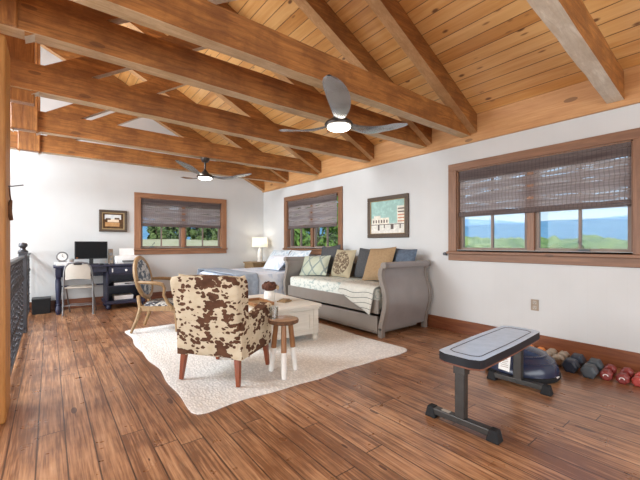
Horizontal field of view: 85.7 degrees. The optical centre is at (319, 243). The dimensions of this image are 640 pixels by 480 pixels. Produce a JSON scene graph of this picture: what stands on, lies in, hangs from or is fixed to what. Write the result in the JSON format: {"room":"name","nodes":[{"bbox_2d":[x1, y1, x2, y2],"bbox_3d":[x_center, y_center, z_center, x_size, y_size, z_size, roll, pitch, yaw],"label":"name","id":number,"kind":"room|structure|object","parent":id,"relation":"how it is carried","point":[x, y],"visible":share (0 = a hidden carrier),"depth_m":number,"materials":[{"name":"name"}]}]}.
{"room":"loft living room","nodes":[
{"label":"loft living room","id":0,"kind":"room"},
{"bbox_2d":[10,46,262,301],"bbox_3d":[-4.714,0.044,5.790,8.730,7.352,0.170,0,0,-38],"label":"wall","id":1,"kind":"structure","parent":0,"point":[58,204],"depth_m":6.20,"materials":[{"name":"white paint"}]},
{"bbox_2d":[30,291,172,311],"bbox_3d":[-3.102,1.038,6.933,4.398,0.165,0.022,0,0,-38],"label":"baseboard","id":2,"kind":"structure","parent":1,"relation":"attached to","point":[155,295],"depth_m":6.11,"materials":[{"name":"brown wood"}]},
{"bbox_2d":[99,209,126,231],"bbox_3d":[-3.813,-0.420,6.365,0.450,0.400,0.033,0,0,-38],"label":"framed picture","id":3,"kind":"object","parent":1,"relation":"attached to","point":[109,220],"visible":1,"depth_m":6.36,"materials":[{"name":"brown wood"}]},
{"bbox_2d":[40,44,263,190],"bbox_3d":[-4.690,-2.441,5.621,8.480,2.353,0.115,0,0,-38],"label":"rafter","id":4,"kind":"object","parent":1,"relation":"attached to","point":[179,130],"visible":0.26,"depth_m":6.92,"materials":[{"name":"brown wood"}]},
{"bbox_2d":[134,192,227,254],"bbox_3d":[-2.864,-0.389,7.210,1.869,1.197,0.220,0,0,-38],"label":"window","id":5,"kind":"structure","parent":1,"relation":"in","point":[138,228],"depth_m":7.10,"materials":[{"name":"brown wood"}]},
{"bbox_2d":[141,198,220,227],"bbox_3d":[-2.841,-0.613,7.184,1.588,0.545,0.048,0,0,-38],"label":"blind","id":6,"kind":"object","parent":5,"relation":"attached to","point":[171,217],"visible":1,"depth_m":7.12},
{"bbox_2d":[0,301,639,479],"bbox_3d":[-1.649,1.220,1.744,8.560,0.200,9.980,0,0,-38],"label":"floor","id":7,"kind":"structure","parent":0,"point":[86,403],"depth_m":2.17,"materials":[{"name":"brown wood"}]},
{"bbox_2d":[0,34,9,423],"bbox_3d":[-2.143,-0.090,2.208,0.220,2.420,0.330,0,0,-38],"label":"support post","id":8,"kind":"object","parent":7,"relation":"on","point":[4,52],"visible":1,"depth_m":2.14,"materials":[{"name":"brown wood"}]},
{"bbox_2d":[8,185,23,220],"bbox_3d":[-2.037,-0.278,2.305,0.026,0.249,0.085,0,0,29],"label":"iron hook","id":9,"kind":"object","parent":8,"relation":"hanging from","point":[10,203],"visible":0.94,"depth_m":2.28,"materials":[{"name":"metal"}]},
{"bbox_2d":[10,243,30,376],"bbox_3d":[-3.469,0.551,4.008,0.104,1.137,4.130,0,0,-39],"label":"stair railing","id":10,"kind":"object","parent":7,"relation":"on","point":[20,269],"visible":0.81,"depth_m":3.66,"materials":[{"name":"black metal"}]},
{"bbox_2d":[31,296,50,314],"bbox_3d":[-4.523,0.997,5.603,0.245,0.246,0.295,0,0,-38],"label":"storage bin","id":11,"kind":"object","parent":7,"relation":"on","point":[40,305],"visible":1,"depth_m":5.50,"materials":[{"name":"black plastic"}]},
{"bbox_2d":[62,261,96,315],"bbox_3d":[-3.859,0.699,5.560,0.426,0.854,0.417,0,0,-24],"label":"folding chair","id":12,"kind":"object","parent":7,"relation":"on","point":[72,270],"visible":1,"depth_m":5.40,"materials":[{"name":"grey paint"}]},
{"bbox_2d":[53,263,144,314],"bbox_3d":[-3.797,0.738,5.990,1.320,0.765,0.577,0,0,-38],"label":"desk","id":13,"kind":"object","parent":7,"relation":"on","point":[110,272],"visible":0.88,"depth_m":5.97,"materials":[{"name":"blue paint"}]},
{"bbox_2d":[56,252,67,261],"bbox_3d":[-4.210,0.213,5.633,0.164,0.168,0.050,0,0,-38],"label":"desk clock","id":14,"kind":"object","parent":13,"relation":"on","point":[61,256],"visible":1,"depth_m":5.62,"materials":[{"name":"grey paint"}]},
{"bbox_2d":[74,241,107,264],"bbox_3d":[-3.941,0.157,5.945,0.475,0.395,0.150,0,0,-38],"label":"monitor","id":15,"kind":"object","parent":13,"relation":"on","point":[90,250],"visible":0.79,"depth_m":5.92,"materials":[{"name":"black plastic"}]},
{"bbox_2d":[108,249,112,263],"bbox_3d":[-3.762,0.224,6.196,0.070,0.260,0.106,0,0,-38],"label":"speaker","id":16,"kind":"object","parent":13,"relation":"on","point":[110,251],"visible":0.98,"depth_m":6.16},
{"bbox_2d":[108,284,134,287],"bbox_3d":[-3.537,0.735,6.205,0.515,0.020,0.460,0,0,-38],"label":"shelf","id":17,"kind":"object","parent":13,"relation":"attached to","point":[109,285],"depth_m":6.00,"materials":[{"name":"blue paint"}]},
{"bbox_2d":[112,293,132,299],"bbox_3d":[-3.523,0.939,6.159,0.300,0.070,0.240,0,0,-38],"label":"storage box","id":18,"kind":"object","parent":13,"relation":"on","point":[125,295],"visible":1,"depth_m":6.08,"materials":[{"name":"white plastic"}]},
{"bbox_2d":[112,280,134,285],"bbox_3d":[-3.499,0.699,6.176,0.360,0.050,0.282,0,0,-38],"label":"media box","id":19,"kind":"object","parent":13,"relation":"on","point":[129,282],"visible":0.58,"depth_m":6.09,"materials":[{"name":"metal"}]},
{"bbox_2d":[114,248,136,263],"bbox_3d":[-3.504,0.219,6.247,0.360,0.270,0.365,0,0,-38],"label":"printer","id":20,"kind":"object","parent":13,"relation":"on","point":[126,255],"visible":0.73,"depth_m":6.18,"materials":[{"name":"white plastic"}]},
{"bbox_2d":[119,248,133,255],"bbox_3d":[-3.563,0.154,6.356,0.240,0.139,0.062,0,0,-38],"label":"paper tray","id":21,"kind":"object","parent":20,"relation":"on","point":[122,251],"depth_m":6.34,"materials":[{"name":"white plastic"}]},
{"bbox_2d":[199,267,284,293],"bbox_3d":[-1.147,0.812,6.548,1.740,0.616,1.664,0,0,-38],"label":"bed","id":22,"kind":"object","parent":7,"relation":"on","point":[277,276],"visible":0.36,"depth_m":5.91,"materials":[{"name":"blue fabric"}]},
{"bbox_2d":[197,268,258,294],"bbox_3d":[-1.684,0.710,6.127,0.428,0.477,1.748,0,0,-38],"label":"throw","id":23,"kind":"object","parent":22,"relation":"on","point":[252,278],"visible":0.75,"depth_m":5.55,"materials":[{"name":"fabric"}]},
{"bbox_2d":[262,255,289,269],"bbox_3d":[-0.848,0.357,6.632,0.266,0.267,0.607,0,0,-38],"label":"pillow","id":24,"kind":"object","parent":22,"relation":"on","point":[275,262],"visible":0.87,"depth_m":6.51,"materials":[{"name":"white fabric"}]},
{"bbox_2d":[265,250,290,263],"bbox_3d":[-0.897,0.310,7.178,0.282,0.370,0.667,0,0,-38],"label":"pillow","id":25,"kind":"object","parent":22,"relation":"on","point":[275,252],"visible":0.44,"depth_m":7.11,"materials":[{"name":"white fabric"}]},
{"bbox_2d":[281,250,310,268],"bbox_3d":[-0.465,0.310,6.628,0.282,0.370,0.667,0,0,-38],"label":"pillow","id":26,"kind":"object","parent":22,"relation":"on","point":[294,253],"visible":0.43,"depth_m":6.57,"materials":[{"name":"white fabric"}]},
{"bbox_2d":[243,261,265,267],"bbox_3d":[-1.428,0.765,7.879,0.480,0.710,0.480,0,0,-38],"label":"nightstand","id":27,"kind":"object","parent":7,"relation":"on","point":[250,264],"visible":0.41,"depth_m":7.69,"materials":[{"name":"brown wood"}]},
{"bbox_2d":[252,238,267,261],"bbox_3d":[-1.381,0.134,7.916,0.370,0.550,0.370,0,0,-38],"label":"table lamp","id":28,"kind":"object","parent":27,"relation":"on","point":[256,242],"visible":1,"depth_m":7.80,"materials":[{"name":"white ceramic"}]},
{"bbox_2d":[125,323,406,414],"bbox_3d":[-0.778,1.113,4.013,2.252,0.013,2.784,0,0,-38],"label":"rug","id":29,"kind":"object","parent":7,"relation":"on","point":[208,384],"visible":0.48,"depth_m":3.19,"materials":[{"name":"fabric"}]},
{"bbox_2d":[130,256,176,333],"bbox_3d":[-2.078,0.629,4.489,0.575,0.950,0.598,0,0,-7],"label":"chair","id":30,"kind":"object","parent":29,"relation":"on","point":[142,274],"visible":0.94,"depth_m":4.30,"materials":[{"name":"brown wood"}]},
{"bbox_2d":[170,273,271,386],"bbox_3d":[-0.803,0.673,2.952,0.636,0.861,0.645,0,0,17],"label":"armchair","id":31,"kind":"object","parent":29,"relation":"on","point":[214,318],"visible":1,"depth_m":2.69,"materials":[{"name":"beige fabric"}]},
{"bbox_2d":[268,315,298,379],"bbox_3d":[-0.306,0.867,2.942,0.280,0.473,0.272,0,0,-38],"label":"stool","id":32,"kind":"object","parent":29,"relation":"on","point":[283,321],"visible":1,"depth_m":2.95,"materials":[{"name":"brown wood"}]},
{"bbox_2d":[248,293,321,349],"bbox_3d":[-0.620,0.895,4.191,0.800,0.412,1.090,0,0,-36],"label":"coffee table","id":33,"kind":"object","parent":29,"relation":"on","point":[306,311],"visible":0.3,"depth_m":3.91,"materials":[{"name":"beige wood"}]},
{"bbox_2d":[248,297,273,306],"bbox_3d":[-0.720,0.668,3.947,0.240,0.040,0.380,0,0,-36],"label":"serving tray","id":34,"kind":"object","parent":33,"relation":"on","point":[253,302],"visible":0.63,"depth_m":4.01,"materials":[{"name":"brown wood"}]},
{"bbox_2d":[262,281,278,300],"bbox_3d":[-0.598,0.566,4.107,0.200,0.245,0.188,0,0,-38],"label":"flower vase","id":35,"kind":"object","parent":33,"relation":"on","point":[268,287],"visible":0.98,"depth_m":4.05,"materials":[{"name":"white ceramic"}]},
{"bbox_2d":[277,298,291,302],"bbox_3d":[-0.426,0.673,4.105,0.116,0.029,0.160,0,0,29],"label":"stack","id":36,"kind":"object","parent":33,"relation":"on","point":[283,300],"visible":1,"depth_m":4.06,"materials":[{"name":"brown wood"}]},
{"bbox_2d":[283,256,431,337],"bbox_3d":[0.434,0.670,5.190,0.910,0.901,2.260,0,0,-38],"label":"daybed","id":37,"kind":"object","parent":7,"relation":"on","point":[403,298],"visible":0.84,"depth_m":4.49,"materials":[{"name":"grey fabric"}]},
{"bbox_2d":[299,255,330,275],"bbox_3d":[-0.085,0.364,5.780,0.544,0.344,0.215,0,0,32],"label":"cushion","id":38,"kind":"object","parent":37,"relation":"on","point":[312,265],"visible":1,"depth_m":5.71,"materials":[{"name":"fabric"}]},
{"bbox_2d":[321,244,340,272],"bbox_3d":[0.163,0.272,5.920,0.194,0.527,0.530,0,0,-41],"label":"cushion","id":39,"kind":"object","parent":37,"relation":"on","point":[326,251],"visible":0.42,"depth_m":5.83,"materials":[{"name":"grey fabric"}]},
{"bbox_2d":[330,250,356,277],"bbox_3d":[0.369,0.316,5.553,0.220,0.441,0.468,0,0,-38],"label":"cushion","id":40,"kind":"object","parent":37,"relation":"on","point":[343,262],"visible":1,"depth_m":5.46,"materials":[{"name":"beige fabric"}]},
{"bbox_2d":[338,280,379,315],"bbox_3d":[0.616,0.690,4.515,0.479,0.360,0.661,0,0,-38],"label":"throw blanket","id":41,"kind":"object","parent":37,"relation":"on","point":[359,292],"visible":0.88,"depth_m":4.34,"materials":[{"name":"white fabric"}]},
{"bbox_2d":[354,248,369,276],"bbox_3d":[0.709,0.299,5.285,0.186,0.471,0.432,0,0,-40],"label":"cushion","id":42,"kind":"object","parent":37,"relation":"on","point":[363,255],"visible":0.47,"depth_m":5.29,"materials":[{"name":"grey fabric"}]},
{"bbox_2d":[362,247,395,279],"bbox_3d":[0.834,0.288,4.902,0.249,0.496,0.541,0,0,-35],"label":"cushion","id":43,"kind":"object","parent":37,"relation":"on","point":[376,257],"visible":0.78,"depth_m":4.85,"materials":[{"name":"beige fabric"}]},
{"bbox_2d":[393,248,417,261],"bbox_3d":[1.127,0.297,4.714,0.184,0.475,0.405,0,0,-38],"label":"cushion","id":44,"kind":"object","parent":37,"relation":"on","point":[400,255],"visible":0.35,"depth_m":4.66,"materials":[{"name":"blue fabric"}]},
{"bbox_2d":[425,325,553,444],"bbox_3d":[1.223,0.896,2.422,1.075,0.448,0.462,0,0,-41],"label":"bench","id":45,"kind":"object","parent":7,"relation":"on","point":[482,351],"visible":1,"depth_m":2.20,"materials":[{"name":"grey leather"}]},
{"bbox_2d":[487,346,560,383],"bbox_3d":[1.753,1.002,3.006,0.574,0.235,0.574,0,0,-38],"label":"trainer","id":46,"kind":"object","parent":7,"relation":"on","point":[538,366],"visible":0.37,"depth_m":2.79,"materials":[{"name":"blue rubber"}]},
{"bbox_2d":[545,348,557,356],"bbox_3d":[2.215,1.074,3.333,0.220,0.092,0.092,0,0,-38],"label":"dumbbell","id":47,"kind":"object","parent":7,"relation":"on","point":[550,351],"visible":0.41,"depth_m":3.34,"materials":[{"name":"beige plastic"}]},
{"bbox_2d":[552,351,570,365],"bbox_3d":[2.256,1.072,3.232,0.240,0.096,0.096,0,0,-38],"label":"dumbbell","id":48,"kind":"object","parent":7,"relation":"on","point":[561,356],"visible":0.77,"depth_m":3.17,"materials":[{"name":"beige plastic"}]},
{"bbox_2d":[561,353,586,372],"bbox_3d":[2.278,1.065,3.090,0.310,0.109,0.126,0,0,-40],"label":"dumbbell","id":49,"kind":"object","parent":7,"relation":"on","point":[576,361],"visible":0.99,"depth_m":3.01,"materials":[{"name":"metal"}]},
{"bbox_2d":[580,358,603,378],"bbox_3d":[2.339,1.067,2.964,0.310,0.106,0.122,0,0,-41],"label":"dumbbell","id":50,"kind":"object","parent":7,"relation":"on","point":[590,369],"visible":0.98,"depth_m":2.88,"materials":[{"name":"metal"}]},
{"bbox_2d":[600,364,616,380],"bbox_3d":[2.424,1.079,2.900,0.265,0.082,0.082,0,0,-42],"label":"dumbbell","id":51,"kind":"object","parent":7,"relation":"on","point":[609,370],"visible":1,"depth_m":2.83,"materials":[{"name":"red plastic"}]},
{"bbox_2d":[616,367,633,384],"bbox_3d":[2.497,1.079,2.824,0.265,0.082,0.082,0,0,-40],"label":"dumbbell","id":52,"kind":"object","parent":7,"relation":"on","point":[626,373],"visible":0.98,"depth_m":2.76,"materials":[{"name":"red plastic"}]},
{"bbox_2d":[631,372,639,386],"bbox_3d":[2.559,1.084,2.764,0.210,0.072,0.072,0,0,-40],"label":"dumbbell","id":53,"kind":"object","parent":7,"relation":"on","point":[635,380],"visible":1,"depth_m":2.71,"materials":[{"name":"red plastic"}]},
{"bbox_2d":[114,0,639,168],"bbox_3d":[0.111,-2.564,3.125,4.472,2.225,10.320,0,0,-38],"label":"ceiling","id":54,"kind":"structure","parent":0,"point":[498,53],"depth_m":3.48,"materials":[{"name":"brown wood"}]},
{"bbox_2d":[10,44,287,183],"bbox_3d":[-4.073,-2.449,4.837,8.483,2.338,0.209,0,0,-38],"label":"roof truss","id":55,"kind":"object","parent":54,"relation":"attached to","point":[19,140],"visible":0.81,"depth_m":5.60,"materials":[{"name":"brown wood"}]},
{"bbox_2d":[10,22,320,175],"bbox_3d":[-3.376,-2.449,3.948,8.483,2.338,0.209,0,0,-38],"label":"roof truss","id":56,"kind":"object","parent":54,"relation":"attached to","point":[69,121],"visible":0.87,"depth_m":4.74,"materials":[{"name":"brown wood"}]},
{"bbox_2d":[175,157,251,180],"bbox_3d":[-1.782,-1.139,5.397,1.212,0.331,1.164,0,0,-38],"label":"ceiling fan","id":57,"kind":"object","parent":56,"relation":"hanging from","point":[204,175],"visible":1,"depth_m":5.23,"materials":[{"name":"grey metal"}]},
{"bbox_2d":[0,3,373,162],"bbox_3d":[-2.550,-2.414,2.896,8.483,2.408,0.215,0,0,-38],"label":"roof truss","id":58,"kind":"object","parent":54,"relation":"attached to","point":[76,80],"visible":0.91,"depth_m":3.47,"materials":[{"name":"brown wood"}]},
{"bbox_2d":[0,0,431,148],"bbox_3d":[-1.907,-2.449,2.076,8.483,2.338,0.210,0,0,-38],"label":"roof truss","id":59,"kind":"object","parent":54,"relation":"attached to","point":[67,25],"visible":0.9,"depth_m":2.75,"materials":[{"name":"brown wood"}]},
{"bbox_2d":[71,0,476,137],"bbox_3d":[-1.523,-2.449,1.587,8.483,2.338,0.209,0,0,-38],"label":"roof truss","id":60,"kind":"object","parent":54,"relation":"attached to","point":[204,23],"visible":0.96,"depth_m":2.73,"materials":[{"name":"brown wood"}]},
{"bbox_2d":[279,74,407,133],"bbox_3d":[0.168,-1.139,3.088,1.195,0.331,1.188,0,0,-38],"label":"ceiling fan","id":61,"kind":"object","parent":60,"relation":"hanging from","point":[337,94],"visible":1,"depth_m":2.76,"materials":[{"name":"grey metal"}]},
{"bbox_2d":[263,103,639,352],"bbox_3d":[1.786,1.093,4.439,0.170,5.255,9.980,0,0,-38],"label":"wall","id":62,"kind":"structure","parent":0,"point":[595,305],"depth_m":4.03,"materials":[{"name":"white paint"}]},
{"bbox_2d":[283,186,342,254],"bbox_3d":[-0.127,-0.401,6.836,0.220,1.222,1.971,0,0,-38],"label":"window","id":63,"kind":"structure","parent":62,"relation":"in","point":[288,233],"depth_m":6.81,"materials":[{"name":"brown wood"}]},
{"bbox_2d":[288,193,337,228],"bbox_3d":[-0.181,-0.614,6.849,0.048,0.597,1.608,0,0,-38],"label":"blind","id":64,"kind":"object","parent":63,"relation":"attached to","point":[302,220],"visible":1,"depth_m":6.74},
{"bbox_2d":[367,193,408,237],"bbox_3d":[1.019,-0.410,5.248,0.033,0.636,0.800,0,0,-38],"label":"framed picture","id":65,"kind":"object","parent":62,"relation":"attached to","point":[387,216],"visible":1,"depth_m":5.22},
{"bbox_2d":[262,65,639,192],"bbox_3d":[1.705,-1.393,4.376,0.035,0.325,9.980,0,0,-38],"label":"trim","id":66,"kind":"structure","parent":62,"relation":"attached to","point":[581,99],"depth_m":3.83,"materials":[{"name":"brown wood"}]},
{"bbox_2d":[416,314,639,371],"bbox_3d":[1.710,1.038,4.380,0.022,0.165,9.980,0,0,-38],"label":"baseboard","id":67,"kind":"structure","parent":62,"relation":"attached to","point":[619,358],"depth_m":3.42,"materials":[{"name":"brown wood"}]},
{"bbox_2d":[531,299,538,310],"bbox_3d":[2.280,0.650,3.662,0.012,0.118,0.075,0,0,-38],"label":"wall outlet","id":68,"kind":"object","parent":62,"relation":"attached to","point":[534,303],"visible":1,"depth_m":3.66,"materials":[{"name":"beige plastic"}]},
{"bbox_2d":[443,128,639,267],"bbox_3d":[2.284,-0.401,3.764,0.220,1.222,1.966,0,0,-38],"label":"window","id":69,"kind":"structure","parent":62,"relation":"in","point":[456,224],"depth_m":3.58,"materials":[{"name":"brown wood"}]},
{"bbox_2d":[459,142,630,216],"bbox_3d":[2.276,-0.624,3.718,0.048,0.577,1.638,0,0,-38],"label":"blind","id":70,"kind":"object","parent":69,"relation":"attached to","point":[545,190],"visible":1,"depth_m":3.55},
{"bbox_3d":[-3.390,-2.575,0.378,4.956,0.050,10.320,-32,19,-34],"label":"ceiling","id":71,"kind":"structure","parent":0,"visible":0},
{"bbox_2d":[526,0,623,103],"bbox_3d":[-0.669,-1.849,0.498,8.483,1.133,0.128,0,0,-38],"label":"ceiling beam","id":72,"kind":"structure","parent":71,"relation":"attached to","point":[570,22],"depth_m":2.47,"materials":[{"name":"brown wood"}]},
{"label":"outside","id":73,"kind":"structure","parent":0,"visible":0},
{"bbox_2d":[143,218,627,239],"bbox_3d":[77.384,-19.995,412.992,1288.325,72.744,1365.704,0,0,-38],"label":"mountain","id":74,"kind":"structure","parent":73,"point":[612,228],"depth_m":691.10},
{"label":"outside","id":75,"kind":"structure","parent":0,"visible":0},
{"bbox_2d":[153,215,627,225],"bbox_3d":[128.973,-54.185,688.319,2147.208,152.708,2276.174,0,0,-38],"label":"mountain","id":76,"kind":"structure","parent":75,"point":[468,222],"depth_m":1356.75},
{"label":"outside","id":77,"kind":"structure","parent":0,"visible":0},
{"bbox_2d":[465,234,627,248],"bbox_3d":[65.524,1.048,107.192,196.559,6.143,303.762,0,0,-38],"label":"forest","id":78,"kind":"object","parent":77,"point":[588,241],"visible":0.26,"depth_m":43.10,"materials":[{"name":"green plant"}]},
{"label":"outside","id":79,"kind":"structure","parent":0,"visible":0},
{"bbox_2d":[143,239,217,245],"bbox_3d":[-9.538,1.720,15.396,44.000,4.147,14.000,0,0,-38],"label":"bank","id":80,"kind":"object","parent":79,"point":[146,242],"visible":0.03,"depth_m":21.42,"materials":[{"name":"green plant"}]},
{"bbox_2d":[143,203,178,238],"bbox_3d":[-10.614,-1.562,23.220,2.608,3.421,2.430,0,0,-26],"label":"tree","id":81,"kind":"object","parent":80,"relation":"on","point":[154,232],"visible":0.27,"depth_m":22.60,"materials":[{"name":"green plant"}]},
{"bbox_2d":[175,220,208,239],"bbox_3d":[-8.838,-1.512,24.014,1.523,3.529,2.243,0,0,43],"label":"tree","id":82,"kind":"object","parent":80,"relation":"on","point":[193,233],"visible":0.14,"depth_m":23.94,"materials":[{"name":"green plant"}]},
{"bbox_2d":[211,209,217,239],"bbox_3d":[-7.072,-1.496,25.665,2.526,2.915,1.832,0,0,-13],"label":"tree","id":83,"kind":"object","parent":80,"relation":"on","point":[214,236],"visible":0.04,"depth_m":25.55,"materials":[{"name":"green plant"}]},
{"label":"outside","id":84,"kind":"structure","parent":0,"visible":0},
{"bbox_2d":[166,205,175,238],"bbox_3d":[-12.664,-2.624,27.995,2.962,5.821,2.735,0,0,12],"label":"tree","id":85,"kind":"object","parent":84,"point":[173,236],"visible":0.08,"depth_m":27.36,"materials":[{"name":"green plant"}]},
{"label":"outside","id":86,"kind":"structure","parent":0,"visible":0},
{"bbox_2d":[189,214,217,239],"bbox_3d":[-9.662,-2.405,29.694,3.647,5.466,3.210,0,0,39],"label":"tree","id":87,"kind":"object","parent":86,"point":[209,232],"visible":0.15,"depth_m":29.13,"materials":[{"name":"green plant"}]},
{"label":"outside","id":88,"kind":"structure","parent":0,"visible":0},
{"bbox_3d":[0.000,3.880,0.000,120.000,0.280,120.000,0,0,-38],"label":"yard","id":89,"kind":"structure","parent":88,"visible":0},
{"bbox_2d":[294,207,335,245],"bbox_3d":[-0.866,0.773,12.304,2.668,5.946,2.716,0,0,42],"label":"tree","id":90,"kind":"object","parent":89,"relation":"on","point":[304,230],"visible":0.04,"depth_m":11.24,"materials":[{"name":"green plant"}]},
{"bbox_2d":[294,202,337,245],"bbox_3d":[-0.315,-0.646,23.872,7.658,8.791,5.707,0,0,-37],"label":"tree","id":91,"kind":"object","parent":89,"relation":"on","point":[319,235],"visible":0.03,"depth_m":22.58,"materials":[{"name":"green plant"}]},
{"bbox_2d":[318,196,337,245],"bbox_3d":[0.226,0.476,15.976,3.061,6.540,4.354,0,0,-21],"label":"tree","id":92,"kind":"object","parent":89,"relation":"on","point":[332,230],"visible":0.06,"depth_m":15.06,"materials":[{"name":"green plant"}]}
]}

